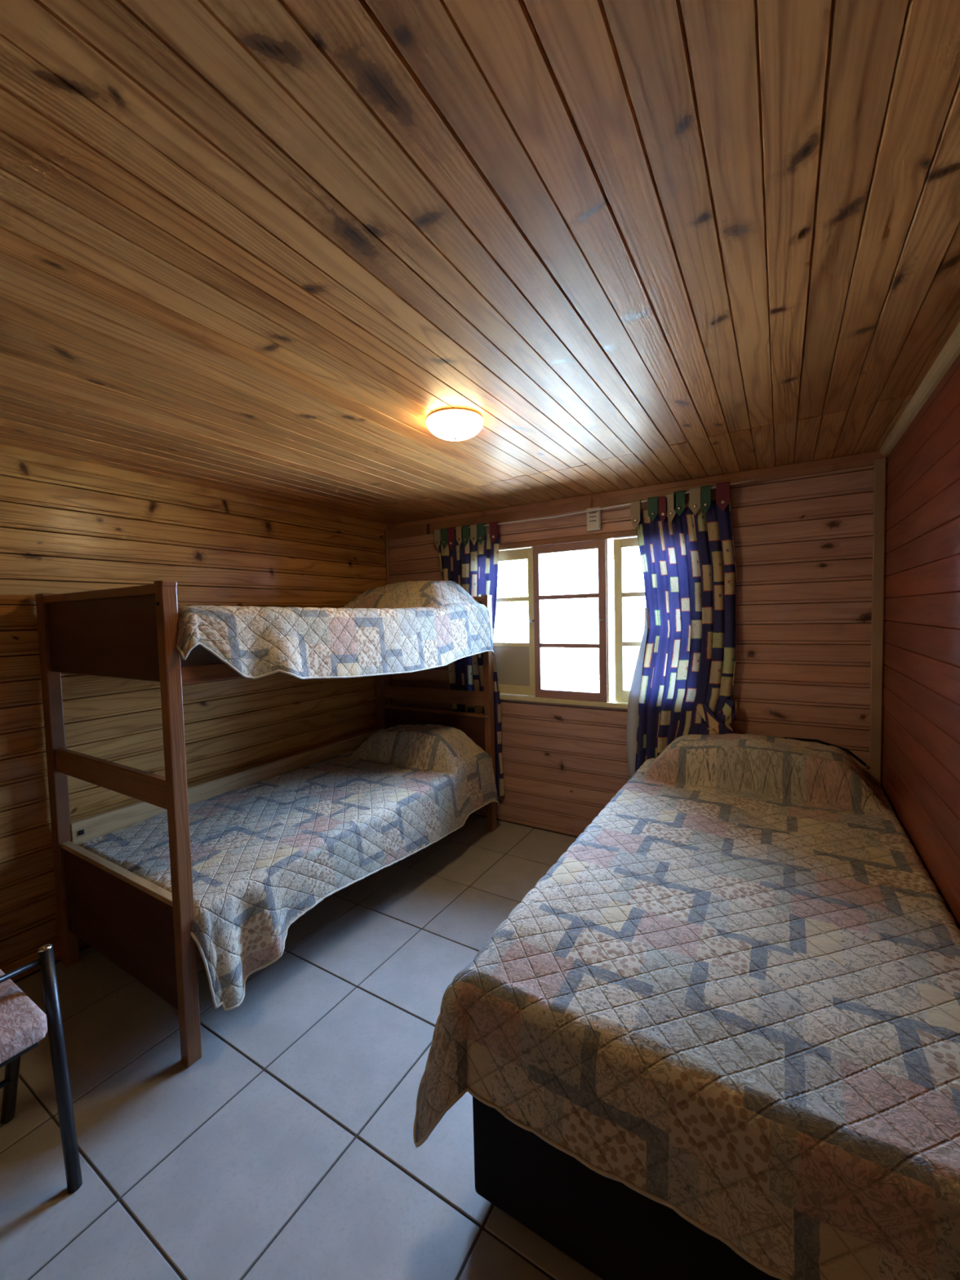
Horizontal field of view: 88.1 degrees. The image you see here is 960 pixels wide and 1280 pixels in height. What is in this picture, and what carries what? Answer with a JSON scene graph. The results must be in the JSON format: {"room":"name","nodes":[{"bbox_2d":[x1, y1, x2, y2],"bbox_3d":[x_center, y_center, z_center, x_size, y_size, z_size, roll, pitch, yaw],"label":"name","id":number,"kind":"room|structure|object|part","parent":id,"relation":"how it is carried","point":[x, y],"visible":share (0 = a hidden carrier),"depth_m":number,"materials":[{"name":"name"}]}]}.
{"room":"cabin bedroom","nodes":[
{"label":"cabin bedroom","id":0,"kind":"room"},
{"bbox_2d":[0,457,391,981],"bbox_3d":[-1.756,0.258,2.197,0.120,2.250,4.100,0,3,31],"label":"wall","id":1,"kind":"structure","parent":0,"point":[62,531],"depth_m":2.31,"materials":[{"name":"brown wood"}]},
{"bbox_2d":[0,444,386,531],"bbox_3d":[-1.721,-0.743,2.111,0.018,0.045,3.900,0,3,31],"label":"trim","id":2,"kind":"structure","parent":1,"relation":"attached to","point":[6,451],"depth_m":2.40,"materials":[{"name":"brown wood"}]},
{"bbox_2d":[0,813,602,1279],"bbox_3d":[-0.398,1.364,1.454,3.025,0.050,3.920,0,3,31],"label":"floor","id":3,"kind":"structure","parent":0,"point":[287,1150],"depth_m":1.40,"materials":[{"name":"grey tile"}]},
{"bbox_2d":[0,943,82,1193],"bbox_3d":[-1.287,1.091,1.131,0.428,0.582,0.488,0,3,31],"label":"chair","id":4,"kind":"object","parent":3,"relation":"on","point":[23,1024],"visible":1,"depth_m":1.24,"materials":[{"name":"metal"}]},
{"bbox_3d":[-1.276,1.150,1.355,0.202,0.441,0.032,0,3,31],"label":"leg","id":5,"kind":"part","parent":4,"relation":"part of","materials":[{"name":"black metal"}]},
{"bbox_3d":[-1.291,0.918,1.123,0.428,0.056,0.368,0,3,31],"label":"seat","id":6,"kind":"part","parent":4,"relation":"part of","materials":[{"name":"pink fabric"}]},
{"bbox_3d":[-1.065,1.081,1.258,0.149,0.572,0.029,1,4,36],"label":"leg","id":7,"kind":"part","parent":4,"relation":"part of","materials":[{"name":"black metal"}]},
{"bbox_2d":[35,580,497,1067],"bbox_3d":[-0.835,0.527,2.616,0.971,1.528,1.990,0,3,31],"label":"bunk bed","id":8,"kind":"object","parent":3,"relation":"on","point":[143,927],"visible":0.48,"depth_m":1.78,"materials":[{"name":"brown wood"}]},
{"bbox_3d":[-1.723,0.582,2.025,0.064,1.518,0.046,0,3,31],"label":"post","id":9,"kind":"part","parent":8,"relation":"part of","materials":[{"name":"brown wood"}]},
{"bbox_3d":[-1.345,-0.159,1.748,0.863,0.031,0.036,0,3,31],"label":"rail","id":10,"kind":"part","parent":8,"relation":"part of","materials":[{"name":"brown wood"}]},
{"bbox_3d":[-1.341,-0.008,1.756,0.867,0.274,0.018,0,3,31],"label":"panel","id":11,"kind":"part","parent":8,"relation":"part of","materials":[{"name":"brown wood"}]},
{"bbox_3d":[-1.330,0.485,1.780,0.865,0.093,0.026,0,3,31],"label":"rail","id":12,"kind":"part","parent":8,"relation":"part of","materials":[{"name":"brown wood"}]},
{"bbox_3d":[-1.317,1.016,1.806,0.867,0.355,0.018,0,3,31],"label":"panel","id":13,"kind":"part","parent":8,"relation":"part of","materials":[{"name":"brown wood"}]},
{"bbox_3d":[-0.941,0.587,1.550,0.042,1.518,0.046,0,3,31],"label":"post","id":14,"kind":"part","parent":8,"relation":"part of","materials":[{"name":"brown wood"}]},
{"bbox_3d":[-0.434,0.968,2.394,0.026,0.100,1.883,0,3,31],"label":"rail","id":15,"kind":"part","parent":8,"relation":"part of","materials":[{"name":"brown wood"}]},
{"bbox_3d":[-0.845,-0.029,2.583,0.845,0.182,1.845,0,3,31],"label":"mattress","id":16,"kind":"part","parent":8,"relation":"part of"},
{"bbox_3d":[-1.197,0.768,2.845,0.022,0.130,1.883,0,3,31],"label":"rail","id":17,"kind":"part","parent":8,"relation":"part of","materials":[{"name":"brown wood"}]},
{"bbox_3d":[-0.455,0.061,2.349,0.026,0.057,1.883,0,3,31],"label":"rail","id":18,"kind":"part","parent":8,"relation":"part of","materials":[{"name":"brown wood"}]},
{"bbox_2d":[78,724,498,1011],"bbox_3d":[-0.774,0.864,2.581,1.017,0.543,1.892,0,3,31],"label":"quilt","id":19,"kind":"object","parent":8,"relation":"on","point":[264,853],"visible":0.97,"depth_m":2.16,"materials":[{"name":"fabric"}]},
{"bbox_2d":[176,580,494,679],"bbox_3d":[-0.804,-0.085,2.545,1.005,0.495,1.897,0,3,31],"label":"quilt","id":20,"kind":"object","parent":8,"relation":"on","point":[408,626],"visible":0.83,"depth_m":2.12,"materials":[{"name":"fabric"}]},
{"bbox_3d":[-0.721,0.476,3.674,0.064,1.518,0.060,0,3,31],"label":"post","id":21,"kind":"part","parent":8,"relation":"part of","materials":[{"name":"brown wood"}]},
{"bbox_3d":[-0.328,0.380,3.429,0.865,0.093,0.026,0,3,31],"label":"rail","id":22,"kind":"part","parent":8,"relation":"part of","materials":[{"name":"brown wood"}]},
{"bbox_3d":[-0.319,0.790,3.448,0.867,0.595,0.022,0,3,31],"label":"panel","id":23,"kind":"part","parent":8,"relation":"part of","materials":[{"name":"brown wood"}]},
{"bbox_3d":[-0.343,-0.264,3.397,0.863,0.031,0.036,0,3,31],"label":"rail","id":24,"kind":"part","parent":8,"relation":"part of","materials":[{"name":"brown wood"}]},
{"bbox_3d":[0.060,0.481,3.199,0.042,1.518,0.060,0,3,31],"label":"post","id":25,"kind":"part","parent":8,"relation":"part of","materials":[{"name":"brown wood"}]},
{"bbox_2d":[472,1096,781,1279],"bbox_3d":[0.885,1.016,1.704,0.985,0.560,1.875,0,3,31],"label":"bed","id":26,"kind":"object","parent":3,"relation":"on","point":[615,1232],"visible":0.2,"depth_m":1.02,"materials":[{"name":"black fabric"}]},
{"bbox_2d":[413,733,959,1279],"bbox_3d":[0.821,0.814,1.688,1.135,0.596,2.002,0,3,31],"label":"quilt","id":27,"kind":"object","parent":26,"relation":"on","point":[733,999],"visible":1,"depth_m":1.05,"materials":[{"name":"fabric"}]},
{"bbox_2d":[0,0,959,524],"bbox_3d":[-0.461,-0.826,1.328,3.225,0.141,4.080,0,3,31],"label":"ceiling","id":28,"kind":"structure","parent":0,"point":[251,248],"depth_m":0.92,"materials":[{"name":"brown wood"}]},
{"bbox_2d":[426,408,483,440],"bbox_3d":[-0.089,-0.751,1.769,0.204,0.071,0.204,0,3,31],"label":"ceiling lamp","id":29,"kind":"object","parent":28,"relation":"attached to","point":[449,424],"visible":1,"depth_m":1.71,"materials":[{"name":"white glass"}]},
{"bbox_2d":[387,457,888,836],"bbox_3d":[0.600,0.158,3.085,3.025,2.250,0.070,0,3,31],"label":"wall","id":30,"kind":"structure","parent":0,"point":[803,544],"depth_m":2.51,"materials":[{"name":"brown wood"}]},
{"bbox_2d":[385,529,393,705],"bbox_3d":[-0.688,0.195,3.821,0.020,2.065,0.014,0,3,31],"label":"trim","id":31,"kind":"structure","parent":30,"relation":"attached to","point":[386,534],"depth_m":3.78,"materials":[{"name":"brown wood"}]},
{"bbox_2d":[493,529,644,709],"bbox_3d":[0.574,-0.116,3.074,1.530,1.025,0.146,0,3,31],"label":"window","id":32,"kind":"structure","parent":30,"relation":"in","point":[518,665],"depth_m":3.05,"materials":[{"name":"brown wood"}]},
{"bbox_3d":[0.173,0.172,3.344,0.372,0.259,0.016,0,3,31],"label":"solid panel","id":33,"kind":"part","parent":32,"relation":"part of","materials":[{"name":"beige wood"}]},
{"bbox_3d":[0.167,-0.117,3.329,0.458,0.957,0.032,0,3,31],"label":"sash","id":34,"kind":"part","parent":32,"relation":"part of","materials":[{"name":"beige paint"}]},
{"bbox_3d":[0.360,-0.116,3.199,0.019,0.963,0.054,0,3,31],"label":"post","id":35,"kind":"part","parent":32,"relation":"part of","materials":[{"name":"beige paint"}]},
{"bbox_3d":[0.591,0.380,3.106,1.530,0.030,0.128,0,3,31],"label":"sill","id":36,"kind":"part","parent":32,"relation":"part of","materials":[{"name":"beige paint"}]},
{"bbox_3d":[0.580,-0.126,3.084,1.530,1.007,0.102,0,3,31],"label":"frame","id":37,"kind":"part","parent":32,"relation":"part of","materials":[{"name":"brown wood"}]},
{"bbox_3d":[0.551,-0.112,3.050,0.466,0.961,0.034,0,3,31],"label":"sash","id":38,"kind":"part","parent":32,"relation":"part of","materials":[{"name":"brown paint"}]},
{"bbox_3d":[0.757,-0.114,2.957,0.030,0.963,0.056,0,3,31],"label":"post","id":39,"kind":"part","parent":32,"relation":"part of","materials":[{"name":"beige paint"}]},
{"bbox_3d":[0.997,-0.112,2.825,0.458,0.957,0.032,0,3,31],"label":"sash","id":40,"kind":"part","parent":32,"relation":"part of","materials":[{"name":"beige paint"}]},
{"bbox_2d":[589,493,592,507],"bbox_3d":[0.659,-0.823,2.936,0.014,0.080,0.016,0,3,31],"label":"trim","id":41,"kind":"structure","parent":30,"relation":"attached to","point":[590,495],"depth_m":2.93,"materials":[{"name":"brown wood"}]},
{"bbox_2d":[432,479,755,531],"bbox_3d":[0.529,-0.772,2.985,1.973,0.062,0.072,0,3,31],"label":"curtain rod","id":42,"kind":"object","parent":30,"relation":"attached to","point":[752,481],"visible":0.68,"depth_m":2.88,"materials":[{"name":"metal"}]},
{"bbox_2d":[434,521,504,795],"bbox_3d":[-0.070,0.139,3.385,0.505,1.820,0.067,0,3,30],"label":"curtain","id":43,"kind":"object","parent":42,"relation":"hanging from","point":[468,557],"visible":0.33,"depth_m":3.34,"materials":[{"name":"blue fabric"}]},
{"bbox_2d":[626,481,737,777],"bbox_3d":[1.063,0.010,2.667,0.574,1.625,0.103,0,3,31],"label":"curtain","id":44,"kind":"object","parent":42,"relation":"hanging from","point":[682,684],"visible":0.9,"depth_m":2.66,"materials":[{"name":"blue fabric"}]},
{"bbox_2d":[586,506,601,531],"bbox_3d":[0.670,-0.712,2.919,0.082,0.132,0.032,0,3,31],"label":"air vent","id":45,"kind":"object","parent":30,"relation":"attached to","point":[593,517],"visible":1,"depth_m":2.91,"materials":[{"name":"white plastic"}]},
{"bbox_2d":[386,450,887,540],"bbox_3d":[0.538,-0.789,3.018,2.940,0.081,0.009,0,3,31],"label":"trim","id":46,"kind":"structure","parent":30,"relation":"attached to","point":[425,529],"depth_m":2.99,"materials":[{"name":"brown wood"}]},
{"bbox_2d":[781,737,866,765],"bbox_3d":[1.548,0.534,2.452,0.581,0.105,0.023,0,3,28],"label":"cord","id":47,"kind":"object","parent":30,"relation":"attached to","point":[852,754],"visible":0.55,"depth_m":2.37,"materials":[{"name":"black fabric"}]},
{"bbox_2d":[869,457,886,787],"bbox_3d":[1.833,0.210,2.291,0.044,2.065,0.012,0,3,31],"label":"trim","id":48,"kind":"structure","parent":30,"relation":"attached to","point":[880,464],"depth_m":2.27,"materials":[{"name":"brown wood"}]},
{"bbox_2d":[881,353,959,929],"bbox_3d":[0.898,0.275,0.586,0.120,2.250,4.100,0,3,31],"label":"wall","id":49,"kind":"structure","parent":0,"point":[921,779],"depth_m":1.61,"materials":[{"name":"brown wood"}]},
{"bbox_2d":[879,321,959,456],"bbox_3d":[0.810,-0.734,0.574,0.030,0.030,3.900,0,3,31],"label":"trim","id":50,"kind":"structure","parent":49,"relation":"attached to","point":[949,353],"depth_m":1.56,"materials":[{"name":"brown wood"}]},
{"label":"outside","id":51,"kind":"structure","parent":0,"visible":0},
{"bbox_2d":[497,626,644,699],"bbox_3d":[16.378,0.096,26.981,60.000,0.150,56.980,0,3,31],"label":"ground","id":52,"kind":"structure","parent":51,"point":[562,668],"depth_m":19.79,"materials":[{"name":"white"}]},
{"bbox_2d":[493,553,554,642],"bbox_3d":[0.265,-0.786,10.923,2.791,3.989,2.534,0,3,31],"label":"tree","id":53,"kind":"object","parent":52,"relation":"on","point":[513,606],"visible":0.15,"depth_m":10.43,"materials":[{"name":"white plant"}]}
]}

